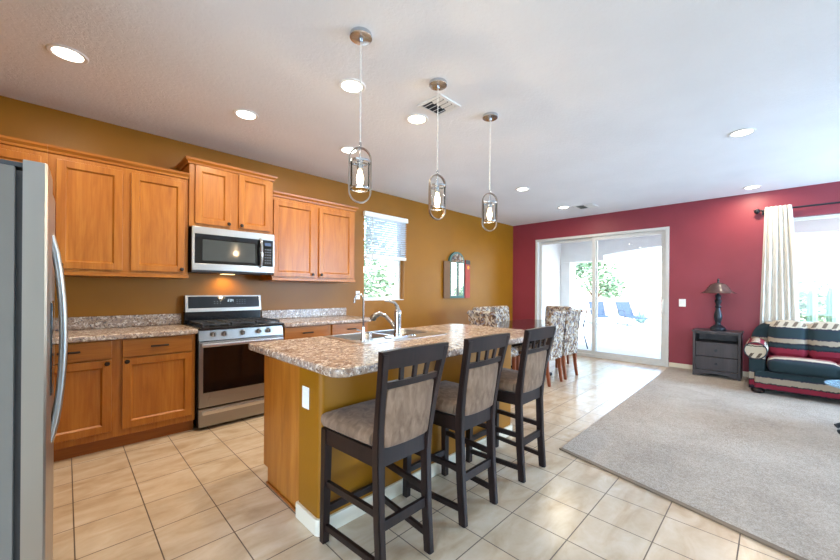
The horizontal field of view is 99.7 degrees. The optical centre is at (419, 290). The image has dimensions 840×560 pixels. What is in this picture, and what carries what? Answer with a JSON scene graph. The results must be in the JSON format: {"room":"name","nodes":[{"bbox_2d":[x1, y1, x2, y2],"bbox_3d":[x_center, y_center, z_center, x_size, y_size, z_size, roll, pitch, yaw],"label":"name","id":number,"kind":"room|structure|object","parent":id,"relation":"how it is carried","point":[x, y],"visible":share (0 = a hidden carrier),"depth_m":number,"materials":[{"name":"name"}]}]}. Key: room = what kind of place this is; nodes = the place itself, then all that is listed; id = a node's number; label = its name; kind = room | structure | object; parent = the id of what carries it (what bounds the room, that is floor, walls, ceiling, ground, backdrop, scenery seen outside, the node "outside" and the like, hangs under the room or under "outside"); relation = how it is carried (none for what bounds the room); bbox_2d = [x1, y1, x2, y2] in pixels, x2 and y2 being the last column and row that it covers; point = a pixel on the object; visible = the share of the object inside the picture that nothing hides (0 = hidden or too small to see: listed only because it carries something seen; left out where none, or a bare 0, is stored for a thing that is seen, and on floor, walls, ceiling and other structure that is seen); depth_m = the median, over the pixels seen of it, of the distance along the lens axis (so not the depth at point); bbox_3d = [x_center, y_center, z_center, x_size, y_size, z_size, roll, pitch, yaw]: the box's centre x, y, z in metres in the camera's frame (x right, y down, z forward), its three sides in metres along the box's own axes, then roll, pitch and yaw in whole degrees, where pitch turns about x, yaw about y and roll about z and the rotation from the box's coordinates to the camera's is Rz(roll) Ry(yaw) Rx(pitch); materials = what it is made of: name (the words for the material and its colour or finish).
{"room":"kitchen","nodes":[
{"label":"kitchen","id":0,"kind":"room"},
{"bbox_2d":[0,95,512,331],"bbox_3d":[-1.634,-0.113,4.433,0.160,2.743,10.760,0,0,45],"label":"wall","id":1,"kind":"structure","parent":0,"point":[430,242],"depth_m":4.47,"materials":[{"name":"paint"}]},
{"bbox_2d":[0,134,47,163],"bbox_3d":[-3.182,-0.606,2.506,0.367,0.975,0.758,0,0,45],"label":"upper cabinet","id":2,"kind":"object","parent":1,"relation":"attached to","point":[11,148],"visible":0.29,"depth_m":2.57,"materials":[{"name":"brown wood"}]},
{"bbox_2d":[54,313,180,330],"bbox_3d":[-2.986,0.282,2.954,0.020,0.106,1.679,0,0,45],"label":"backsplash","id":3,"kind":"structure","parent":1,"relation":"attached to","point":[93,322],"depth_m":3.21,"materials":[{"name":"stone"}]},
{"bbox_2d":[48,144,188,278],"bbox_3d":[-2.587,-0.602,3.093,0.380,0.975,0.912,0,0,45],"label":"upper cabinet","id":4,"kind":"object","parent":1,"relation":"attached to","point":[115,217],"visible":0.84,"depth_m":2.95,"materials":[{"name":"brown wood"}]},
{"bbox_2d":[176,156,277,234],"bbox_3d":[-1.982,-0.915,3.679,0.405,0.633,0.853,0,0,45],"label":"upper cabinet","id":5,"kind":"object","parent":1,"relation":"attached to","point":[220,196],"visible":0.97,"depth_m":3.51,"materials":[{"name":"brown wood"}]},
{"bbox_2d":[188,226,273,275],"bbox_3d":[-1.958,-0.380,3.660,0.471,0.432,0.762,0,0,45],"label":"microwave","id":6,"kind":"object","parent":5,"relation":"attached to","point":[210,250],"visible":0.98,"depth_m":3.50,"materials":[{"name":"silver metal"}]},
{"bbox_2d":[261,308,345,318],"bbox_3d":[-1.432,0.293,4.509,0.020,0.106,1.146,0,0,45],"label":"backsplash","id":7,"kind":"structure","parent":1,"relation":"attached to","point":[293,313],"depth_m":4.45,"materials":[{"name":"stone"}]},
{"bbox_2d":[260,190,358,282],"bbox_3d":[-1.321,-0.593,4.359,0.380,0.975,1.118,0,0,45],"label":"upper cabinet","id":8,"kind":"object","parent":1,"relation":"attached to","point":[314,239],"visible":1,"depth_m":4.18,"materials":[{"name":"brown wood"}]},
{"bbox_2d":[364,216,403,300],"bbox_3d":[-0.583,-0.488,5.470,0.138,1.288,0.786,0,0,45],"label":"window","id":9,"kind":"structure","parent":1,"relation":"in","point":[397,297],"depth_m":5.71,"materials":[{"name":"white plastic"}]},
{"bbox_2d":[363,211,407,278],"bbox_3d":[-0.504,-0.646,5.389,0.073,0.985,0.845,0,0,45],"label":"window blind","id":10,"kind":"object","parent":9,"relation":"attached to","point":[374,217],"visible":1,"depth_m":5.36,"materials":[{"name":"white plastic"}]},
{"bbox_2d":[443,261,449,297],"bbox_3d":[0.483,-0.189,6.385,0.145,0.675,0.024,0,0,-35],"label":"shutter","id":11,"kind":"object","parent":1,"relation":"attached to","point":[446,264],"depth_m":6.37,"materials":[{"name":"brown wood"}]},
{"bbox_2d":[443,252,469,297],"bbox_3d":[0.704,-0.280,6.611,0.062,0.860,0.777,0,0,45],"label":"wall mirror","id":12,"kind":"object","parent":1,"relation":"attached to","point":[456,271],"visible":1,"depth_m":6.56,"materials":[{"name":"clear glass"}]},
{"bbox_2d":[464,260,469,297],"bbox_3d":[0.911,-0.211,6.818,0.024,0.725,0.190,0,0,35],"label":"shutter","id":13,"kind":"object","parent":12,"relation":"attached to","point":[466,263],"depth_m":6.78,"materials":[{"name":"red wood"}]},
{"bbox_2d":[0,0,839,225],"bbox_3d":[1.421,-1.523,1.390,8.770,0.120,10.760,0,0,45],"label":"ceiling","id":14,"kind":"structure","parent":0,"point":[611,105],"depth_m":2.56,"materials":[{"name":"white paint"}]},
{"bbox_2d":[45,43,88,63],"bbox_3d":[-2.219,-1.484,2.232,0.196,0.008,0.196,0,0,45],"label":"recessed light","id":15,"kind":"object","parent":14,"relation":"in","point":[68,54],"visible":1,"depth_m":2.22,"materials":[{"name":"white plastic"}]},
{"bbox_2d":[233,109,258,120],"bbox_3d":[-1.469,-1.479,2.991,0.196,0.008,0.196,0,0,45],"label":"recessed light","id":16,"kind":"object","parent":14,"relation":"in","point":[245,114],"visible":1,"depth_m":2.98,"materials":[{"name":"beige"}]},
{"bbox_2d":[340,146,357,153],"bbox_3d":[-0.749,-1.474,3.736,0.196,0.008,0.196,0,0,45],"label":"recessed light","id":17,"kind":"object","parent":14,"relation":"in","point":[346,149],"visible":0.88,"depth_m":3.73,"materials":[{"name":"beige"}]},
{"bbox_2d":[338,78,365,93],"bbox_3d":[-0.492,-1.472,2.562,0.196,0.008,0.196,0,0,45],"label":"recessed light","id":18,"kind":"object","parent":14,"relation":"in","point":[348,85],"visible":0.96,"depth_m":2.55,"materials":[{"name":"beige"}]},
{"bbox_2d":[348,26,371,203],"bbox_3d":[-0.344,-0.988,2.043,0.128,0.974,0.128,0,0,45],"label":"pendant light","id":19,"kind":"object","parent":14,"relation":"hanging from","point":[361,36],"visible":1,"depth_m":2.03,"materials":[{"name":"silver metal"}]},
{"bbox_2d":[406,113,427,124],"bbox_3d":[-0.026,-1.469,3.049,0.196,0.008,0.196,0,0,45],"label":"recessed light","id":20,"kind":"object","parent":14,"relation":"in","point":[415,119],"visible":1,"depth_m":3.04,"materials":[{"name":"beige"}]},
{"bbox_2d":[428,77,446,219],"bbox_3d":[0.125,-0.985,2.512,0.128,0.974,0.128,0,0,33],"label":"pendant light","id":21,"kind":"object","parent":14,"relation":"hanging from","point":[437,84],"visible":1,"depth_m":2.50,"materials":[{"name":"silver metal"}]},
{"bbox_2d":[417,93,460,116],"bbox_3d":[0.151,-1.464,2.821,0.250,0.016,0.250,0,0,45],"label":"ceiling vent","id":22,"kind":"object","parent":14,"relation":"in","point":[445,105],"visible":0.95,"depth_m":2.81,"materials":[{"name":"white plastic"}]},
{"bbox_2d":[482,112,497,230],"bbox_3d":[0.587,-0.981,2.977,0.128,0.974,0.128,0,0,-39],"label":"pendant light","id":23,"kind":"object","parent":14,"relation":"hanging from","point":[489,116],"visible":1,"depth_m":2.96,"materials":[{"name":"silver metal"}]},
{"bbox_2d":[516,187,529,190],"bbox_3d":[1.483,-1.458,5.123,0.196,0.008,0.196,0,0,45],"label":"recessed light","id":24,"kind":"object","parent":14,"relation":"in","point":[520,188],"visible":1,"depth_m":5.12,"materials":[{"name":"beige"}]},
{"bbox_2d":[573,203,598,209],"bbox_3d":[2.872,-1.445,6.132,0.320,0.016,0.320,0,0,45],"label":"ceiling vent","id":25,"kind":"object","parent":14,"relation":"in","point":[590,205],"visible":1,"depth_m":6.11,"materials":[{"name":"white plastic"}]},
{"bbox_2d":[728,128,756,137],"bbox_3d":[2.967,-1.448,3.263,0.196,0.008,0.196,0,0,45],"label":"recessed light","id":26,"kind":"object","parent":14,"relation":"in","point":[746,131],"visible":1,"depth_m":3.25,"materials":[{"name":"beige"}]},
{"bbox_2d":[743,185,761,188],"bbox_3d":[4.639,-1.436,4.948,0.196,0.008,0.196,0,0,45],"label":"recessed light","id":27,"kind":"object","parent":14,"relation":"in","point":[752,186],"visible":1,"depth_m":4.95,"materials":[{"name":"beige"}]},
{"bbox_2d":[53,354,795,559],"bbox_3d":[1.373,1.340,1.319,8.710,0.120,10.620,0,0,45],"label":"floor","id":28,"kind":"structure","parent":0,"point":[203,493],"depth_m":2.05,"materials":[{"name":"tile"}]},
{"bbox_2d":[0,159,67,559],"bbox_3d":[-1.754,0.430,1.155,0.910,1.656,0.858,0,0,45],"label":"refrigerator","id":29,"kind":"object","parent":28,"relation":"on","point":[30,256],"visible":1,"depth_m":1.07,"materials":[{"name":"silver metal"}]},
{"bbox_2d":[54,334,194,461],"bbox_3d":[-2.778,0.816,2.743,0.618,0.869,1.679,0,0,45],"label":"base cabinet","id":30,"kind":"object","parent":28,"relation":"on","point":[121,392],"visible":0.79,"depth_m":2.80,"materials":[{"name":"brown wood"}]},
{"bbox_2d":[54,313,197,343],"bbox_3d":[-2.770,0.306,2.743,0.624,0.150,1.685,0,0,45],"label":"countertop","id":31,"kind":"structure","parent":30,"relation":"on","point":[93,328],"depth_m":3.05,"materials":[{"name":"stone"}]},
{"bbox_2d":[183,295,283,427],"bbox_3d":[-1.875,0.642,3.591,0.636,1.170,0.772,0,0,45],"label":"range","id":32,"kind":"object","parent":28,"relation":"on","point":[229,376],"visible":0.88,"depth_m":3.37,"materials":[{"name":"silver metal"}]},
{"bbox_2d":[185,321,283,330],"bbox_3d":[-1.863,0.348,3.582,0.545,0.026,0.771,0,0,45],"label":"cooktop","id":33,"kind":"object","parent":32,"relation":"in","point":[245,325],"depth_m":3.40,"materials":[{"name":"black metal"}]},
{"bbox_2d":[283,322,367,339],"bbox_3d":[-1.233,0.827,4.289,0.618,0.869,1.108,0,0,45],"label":"base cabinet","id":34,"kind":"object","parent":28,"relation":"on","point":[344,328],"visible":0.19,"depth_m":4.02,"materials":[{"name":"brown wood"}]},
{"bbox_2d":[261,308,371,327],"bbox_3d":[-1.212,0.317,4.302,0.624,0.150,1.164,0,0,45],"label":"countertop","id":35,"kind":"structure","parent":34,"relation":"on","point":[322,316],"depth_m":4.31,"materials":[{"name":"stone"}]},
{"bbox_2d":[319,342,448,559],"bbox_3d":[-0.189,0.757,1.746,0.536,1.024,0.412,0,0,45],"label":"bar stool","id":36,"kind":"object","parent":28,"relation":"on","point":[382,431],"visible":1,"depth_m":1.62,"materials":[{"name":"brown wood"}]},
{"bbox_2d":[264,345,511,536],"bbox_3d":[-0.119,0.835,2.757,0.795,0.868,1.918,0,0,45],"label":"kitchen island","id":37,"kind":"object","parent":28,"relation":"on","point":[292,432],"visible":0.41,"depth_m":2.04,"materials":[{"name":"brown wood"}]},
{"bbox_2d":[302,386,308,409],"bbox_3d":[-0.620,0.582,1.918,0.073,0.117,0.008,0,0,45],"label":"electrical outlet","id":38,"kind":"object","parent":37,"relation":"attached to","point":[305,390],"visible":1,"depth_m":1.91,"materials":[{"name":"white plastic"}]},
{"bbox_2d":[303,391,306,404],"bbox_3d":[-0.622,0.582,1.916,0.035,0.067,0.003,0,0,45],"label":"socket","id":39,"kind":"object","parent":38,"relation":"attached to","point":[304,392],"depth_m":1.92,"materials":[{"name":"white plastic"}]},
{"bbox_2d":[249,324,523,377],"bbox_3d":[0.001,0.378,2.697,1.083,0.044,2.130,0,0,45],"label":"island countertop","id":40,"kind":"structure","parent":37,"relation":"on","point":[334,358],"depth_m":2.15,"materials":[{"name":"stone"}]},
{"bbox_2d":[353,294,365,340],"bbox_3d":[-0.412,0.185,2.412,0.091,0.323,0.045,0,0,-3],"label":"tap","id":41,"kind":"object","parent":40,"relation":"on","point":[362,331],"visible":1,"depth_m":2.41,"materials":[{"name":"silver metal"}]},
{"bbox_2d":[325,328,446,343],"bbox_3d":[-0.248,0.438,2.761,0.540,0.179,0.830,0,0,45],"label":"sink","id":42,"kind":"object","parent":40,"relation":"in","point":[377,336],"visible":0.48,"depth_m":2.79,"materials":[{"name":"silver metal"}]},
{"bbox_2d":[365,332,372,339],"bbox_3d":[-0.353,0.318,2.468,0.052,0.058,0.035,0,0,32],"label":"soap dispenser","id":43,"kind":"object","parent":42,"relation":"on","point":[369,333],"visible":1,"depth_m":2.46,"materials":[{"name":"silver metal"}]},
{"bbox_2d":[370,300,408,338],"bbox_3d":[-0.239,0.210,2.697,0.271,0.275,0.220,0,0,45],"label":"faucet","id":44,"kind":"object","parent":40,"relation":"on","point":[396,325],"visible":1,"depth_m":2.62,"materials":[{"name":"silver metal"}]},
{"bbox_2d":[403,333,509,527],"bbox_3d":[0.209,0.759,2.144,0.536,1.024,0.412,0,0,45],"label":"bar stool","id":45,"kind":"object","parent":28,"relation":"on","point":[465,405],"visible":0.84,"depth_m":1.99,"materials":[{"name":"brown wood"}]},
{"bbox_2d":[472,306,511,346],"bbox_3d":[1.219,0.779,5.703,0.620,1.003,0.499,0,0,45],"label":"dining chair","id":46,"kind":"object","parent":28,"relation":"on","point":[488,308],"visible":0.06,"depth_m":5.82,"materials":[{"name":"fabric"}]},
{"bbox_2d":[467,310,518,369],"bbox_3d":[1.008,0.778,4.876,0.499,1.003,0.620,0,0,45],"label":"dining chair","id":47,"kind":"object","parent":28,"relation":"on","point":[479,318],"visible":0.23,"depth_m":4.70,"materials":[{"name":"fabric"}]},
{"bbox_2d":[492,306,509,321],"bbox_3d":[1.594,0.782,6.092,0.620,1.003,0.499,0,0,45],"label":"dining chair","id":48,"kind":"object","parent":28,"relation":"on","point":[503,311],"visible":0.06,"depth_m":6.23,"materials":[{"name":"fabric"}]},
{"bbox_2d":[466,326,555,482],"bbox_3d":[0.654,0.763,2.590,0.536,1.024,0.412,0,0,45],"label":"bar stool","id":49,"kind":"object","parent":28,"relation":"on","point":[518,388],"visible":0.78,"depth_m":2.44,"materials":[{"name":"brown wood"}]},
{"bbox_2d":[499,319,551,375],"bbox_3d":[1.618,0.901,5.488,0.900,0.760,1.800,0,0,45],"label":"dining table","id":50,"kind":"object","parent":28,"relation":"on","point":[523,324],"visible":0.23,"depth_m":5.37,"materials":[{"name":"wood"}]},
{"bbox_2d":[515,310,567,386],"bbox_3d":[1.694,0.782,4.996,0.620,1.003,0.499,0,0,45],"label":"dining chair","id":51,"kind":"object","parent":28,"relation":"on","point":[554,318],"visible":0.52,"depth_m":4.84,"materials":[{"name":"fabric"}]},
{"bbox_2d":[536,306,571,367],"bbox_3d":[2.301,0.787,6.170,0.499,1.003,0.620,0,0,45],"label":"dining chair","id":52,"kind":"object","parent":28,"relation":"on","point":[548,308],"visible":0.12,"depth_m":6.30,"materials":[{"name":"fabric"}]},
{"bbox_2d":[535,309,582,379],"bbox_3d":[2.078,0.785,5.388,0.499,1.003,0.620,0,0,-43],"label":"dining chair","id":53,"kind":"object","parent":28,"relation":"on","point":[572,321],"visible":0.48,"depth_m":5.17,"materials":[{"name":"fabric"}]},
{"bbox_2d":[559,447,807,559],"bbox_3d":[2.535,1.282,0.431,0.036,0.012,5.591,0,0,-30],"label":"trim","id":54,"kind":"structure","parent":28,"relation":"on","point":[734,528],"depth_m":2.04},
{"bbox_2d":[562,367,839,559],"bbox_3d":[4.079,1.291,1.994,5.436,0.013,5.800,0,0,45],"label":"carpet","id":55,"kind":"object","parent":28,"relation":"on","point":[766,465],"visible":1,"depth_m":2.79,"materials":[{"name":"beige carpet"}]},
{"bbox_2d":[692,328,743,380],"bbox_3d":[4.482,0.947,5.337,0.569,0.681,0.464,0,0,45],"label":"nightstand","id":56,"kind":"object","parent":55,"relation":"on","point":[718,351],"visible":1,"depth_m":5.22,"materials":[{"name":"grey wood"}]},
{"bbox_2d":[695,339,737,345],"bbox_3d":[4.491,0.784,5.345,0.484,0.018,0.418,0,0,45],"label":"shelf","id":57,"kind":"object","parent":56,"relation":"attached to","point":[706,342],"depth_m":5.32,"materials":[{"name":"grey wood"}]},
{"bbox_2d":[701,278,736,330],"bbox_3d":[4.511,0.211,5.359,0.436,0.789,0.436,0,0,45],"label":"table lamp","id":58,"kind":"object","parent":56,"relation":"on","point":[718,287],"visible":1,"depth_m":5.32,"materials":[{"name":"metal"}]},
{"bbox_2d":[743,320,839,399],"bbox_3d":[5.194,0.846,4.026,2.209,0.892,0.953,0,0,45],"label":"sofa","id":59,"kind":"object","parent":55,"relation":"on","point":[789,356],"visible":1,"depth_m":4.37,"materials":[{"name":"multicoloured fabric"}]},
{"bbox_2d":[768,320,807,357],"bbox_3d":[4.822,0.636,4.635,0.385,0.478,0.344,0,0,45],"label":"cushion","id":60,"kind":"object","parent":59,"relation":"on","point":[785,337],"depth_m":4.57,"materials":[{"name":"blue fabric"}]},
{"bbox_2d":[767,355,839,378],"bbox_3d":[4.630,0.925,4.291,0.614,0.190,0.530,0,0,45],"label":"seat cushion","id":61,"kind":"object","parent":59,"relation":"on","point":[785,366],"depth_m":4.18,"materials":[{"name":"blue fabric"}]},
{"bbox_2d":[808,322,839,362],"bbox_3d":[5.066,0.638,4.391,0.385,0.478,0.344,0,0,45],"label":"cushion","id":62,"kind":"object","parent":59,"relation":"on","point":[823,337],"depth_m":4.36,"materials":[{"name":"blue fabric"}]},
{"bbox_2d":[824,380,839,433],"bbox_3d":[4.234,1.064,2.759,1.440,0.433,0.840,0,0,45],"label":"coffee table","id":63,"kind":"object","parent":55,"relation":"on","point":[834,383],"visible":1,"depth_m":3.23,"materials":[{"name":"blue glass"}]},
{"bbox_2d":[512,181,839,371],"bbox_3d":[5.214,-0.065,5.082,8.610,2.743,0.160,0,0,45],"label":"wall","id":64,"kind":"structure","parent":0,"point":[721,238],"depth_m":5.67,"materials":[{"name":"red paint"}]},
{"bbox_2d":[535,227,669,366],"bbox_3d":[3.381,0.107,6.857,2.406,2.372,0.159,0,0,45],"label":"door","id":65,"kind":"structure","parent":64,"relation":"in","point":[664,232],"depth_m":6.63,"materials":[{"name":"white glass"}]},
{"bbox_2d":[679,299,685,306],"bbox_3d":[4.329,0.210,5.845,0.092,0.124,0.008,0,0,45],"label":"light switch","id":66,"kind":"object","parent":64,"relation":"attached to","point":[682,302],"visible":1,"depth_m":5.84,"materials":[{"name":"white plastic"}]},
{"bbox_2d":[669,362,748,376],"bbox_3d":[6.121,1.270,4.044,5.445,0.085,0.014,0,0,45],"label":"baseboard","id":67,"kind":"structure","parent":64,"relation":"attached to","point":[678,365],"depth_m":5.80,"materials":[{"name":"white paint"}]},
{"bbox_2d":[754,201,839,214],"bbox_3d":[5.807,-1.134,4.303,2.548,0.089,0.112,0,0,45],"label":"curtain rod","id":68,"kind":"object","parent":64,"relation":"attached to","point":[756,211],"visible":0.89,"depth_m":4.83,"materials":[{"name":"metal"}]},
{"bbox_2d":[760,204,799,323],"bbox_3d":[5.051,0.045,4.965,0.451,2.460,0.069,0,0,45],"label":"curtain","id":69,"kind":"object","parent":68,"relation":"hanging from","point":[779,279],"visible":0.7,"depth_m":4.98,"materials":[{"name":"white fabric"}]},
{"bbox_2d":[793,214,839,322],"bbox_3d":[5.859,-0.264,4.397,2.026,1.507,0.140,0,0,45],"label":"window","id":70,"kind":"structure","parent":64,"relation":"in","point":[829,215],"depth_m":4.86,"materials":[{"name":"white plastic"}]},
{"label":"outside","id":71,"kind":"structure","parent":0,"visible":0},
{"bbox_2d":[578,313,660,351],"bbox_3d":[19.074,1.724,19.099,80.000,0.359,66.000,0,0,45],"label":"ground","id":72,"kind":"structure","parent":71,"point":[647,336],"depth_m":12.12,"materials":[{"name":"white concrete"}]},
{"bbox_2d":[364,269,380,297],"bbox_3d":[-1.598,0.435,8.481,1.456,1.941,1.455,0,0,45],"label":"shrub","id":73,"kind":"object","parent":72,"relation":"on","point":[365,270],"visible":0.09,"depth_m":8.50,"materials":[{"name":"green plant"}]},
{"bbox_2d":[364,218,396,297],"bbox_3d":[-2.042,-0.405,9.899,3.205,3.619,2.492,0,0,-11],"label":"tree","id":74,"kind":"object","parent":72,"relation":"on","point":[384,283],"visible":0.12,"depth_m":9.88,"materials":[{"name":"green plant"}]},
{"bbox_2d":[542,244,560,319],"bbox_3d":[2.963,0.052,9.402,0.700,2.760,2.769,0,0,45],"label":"wall","id":75,"kind":"structure","parent":72,"relation":"on","point":[551,273],"depth_m":9.45,"materials":[{"name":"paint"}]},
{"bbox_2d":[561,262,575,309],"bbox_3d":[4.135,0.339,9.897,0.259,2.201,0.410,0,0,45],"label":"patio column","id":76,"kind":"structure","parent":72,"relation":"on","point":[568,269],"depth_m":9.76,"materials":[{"name":"paint"}]},
{"bbox_2d":[561,217,839,262],"bbox_3d":[7.129,-1.020,6.914,8.699,0.558,0.350,0,0,45],"label":"beam","id":77,"kind":"structure","parent":76,"relation":"on","point":[574,252],"depth_m":8.73,"materials":[{"name":"paint"}]},
{"bbox_2d":[589,301,612,324],"bbox_3d":[7.774,0.977,15.277,0.612,1.003,1.723,0,0,15],"label":"lounge chair","id":78,"kind":"object","parent":72,"relation":"on","point":[601,310],"visible":0.69,"depth_m":15.78,"materials":[{"name":"metal"}]},
{"bbox_2d":[575,260,628,320],"bbox_3d":[6.833,-0.158,13.931,2.361,3.246,2.287,0,0,45],"label":"tree","id":79,"kind":"object","parent":72,"relation":"on","point":[617,287],"visible":0.61,"depth_m":13.56,"materials":[{"name":"green plant"}]},
{"bbox_2d":[365,293,839,322],"bbox_3d":[14.217,0.964,19.892,68.000,1.090,0.250,0,0,45],"label":"wall","id":80,"kind":"structure","parent":72,"relation":"on","point":[653,304],"depth_m":21.25,"materials":[{"name":"paint"}]},
{"bbox_2d":[577,343,660,358],"bbox_3d":[5.773,1.395,5.857,9.100,0.110,1.739,0,0,45],"label":"patio slab","id":81,"kind":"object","parent":72,"relation":"on","point":[645,353],"depth_m":7.70,"materials":[{"name":"concrete"}]},
{"bbox_2d":[572,308,591,348],"bbox_3d":[3.633,0.876,8.168,0.620,0.906,0.620,0,0,45],"label":"bar table","id":82,"kind":"object","parent":81,"relation":"on","point":[586,309],"visible":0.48,"depth_m":8.03,"materials":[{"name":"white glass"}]},
{"bbox_2d":[615,301,650,325],"bbox_3d":[8.888,0.985,14.886,0.612,1.003,1.723,0,0,5],"label":"lounge chair","id":83,"kind":"object","parent":72,"relation":"on","point":[624,309],"visible":0.99,"depth_m":15.39,"materials":[{"name":"metal"}]},
{"bbox_2d":[631,308,653,322],"bbox_3d":[9.921,1.142,15.829,0.940,0.669,1.044,0,0,-27],"label":"agave","id":84,"kind":"object","parent":72,"relation":"on","point":[642,314],"visible":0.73,"depth_m":15.73,"materials":[{"name":"green plant"}]},
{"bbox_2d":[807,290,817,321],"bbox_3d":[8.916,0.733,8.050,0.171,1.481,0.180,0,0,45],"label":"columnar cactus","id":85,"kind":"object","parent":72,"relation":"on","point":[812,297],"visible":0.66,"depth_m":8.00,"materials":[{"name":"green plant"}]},
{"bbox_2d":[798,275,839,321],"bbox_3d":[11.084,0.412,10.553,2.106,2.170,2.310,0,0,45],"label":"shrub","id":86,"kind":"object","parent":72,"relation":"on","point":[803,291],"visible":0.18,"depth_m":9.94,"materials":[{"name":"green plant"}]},
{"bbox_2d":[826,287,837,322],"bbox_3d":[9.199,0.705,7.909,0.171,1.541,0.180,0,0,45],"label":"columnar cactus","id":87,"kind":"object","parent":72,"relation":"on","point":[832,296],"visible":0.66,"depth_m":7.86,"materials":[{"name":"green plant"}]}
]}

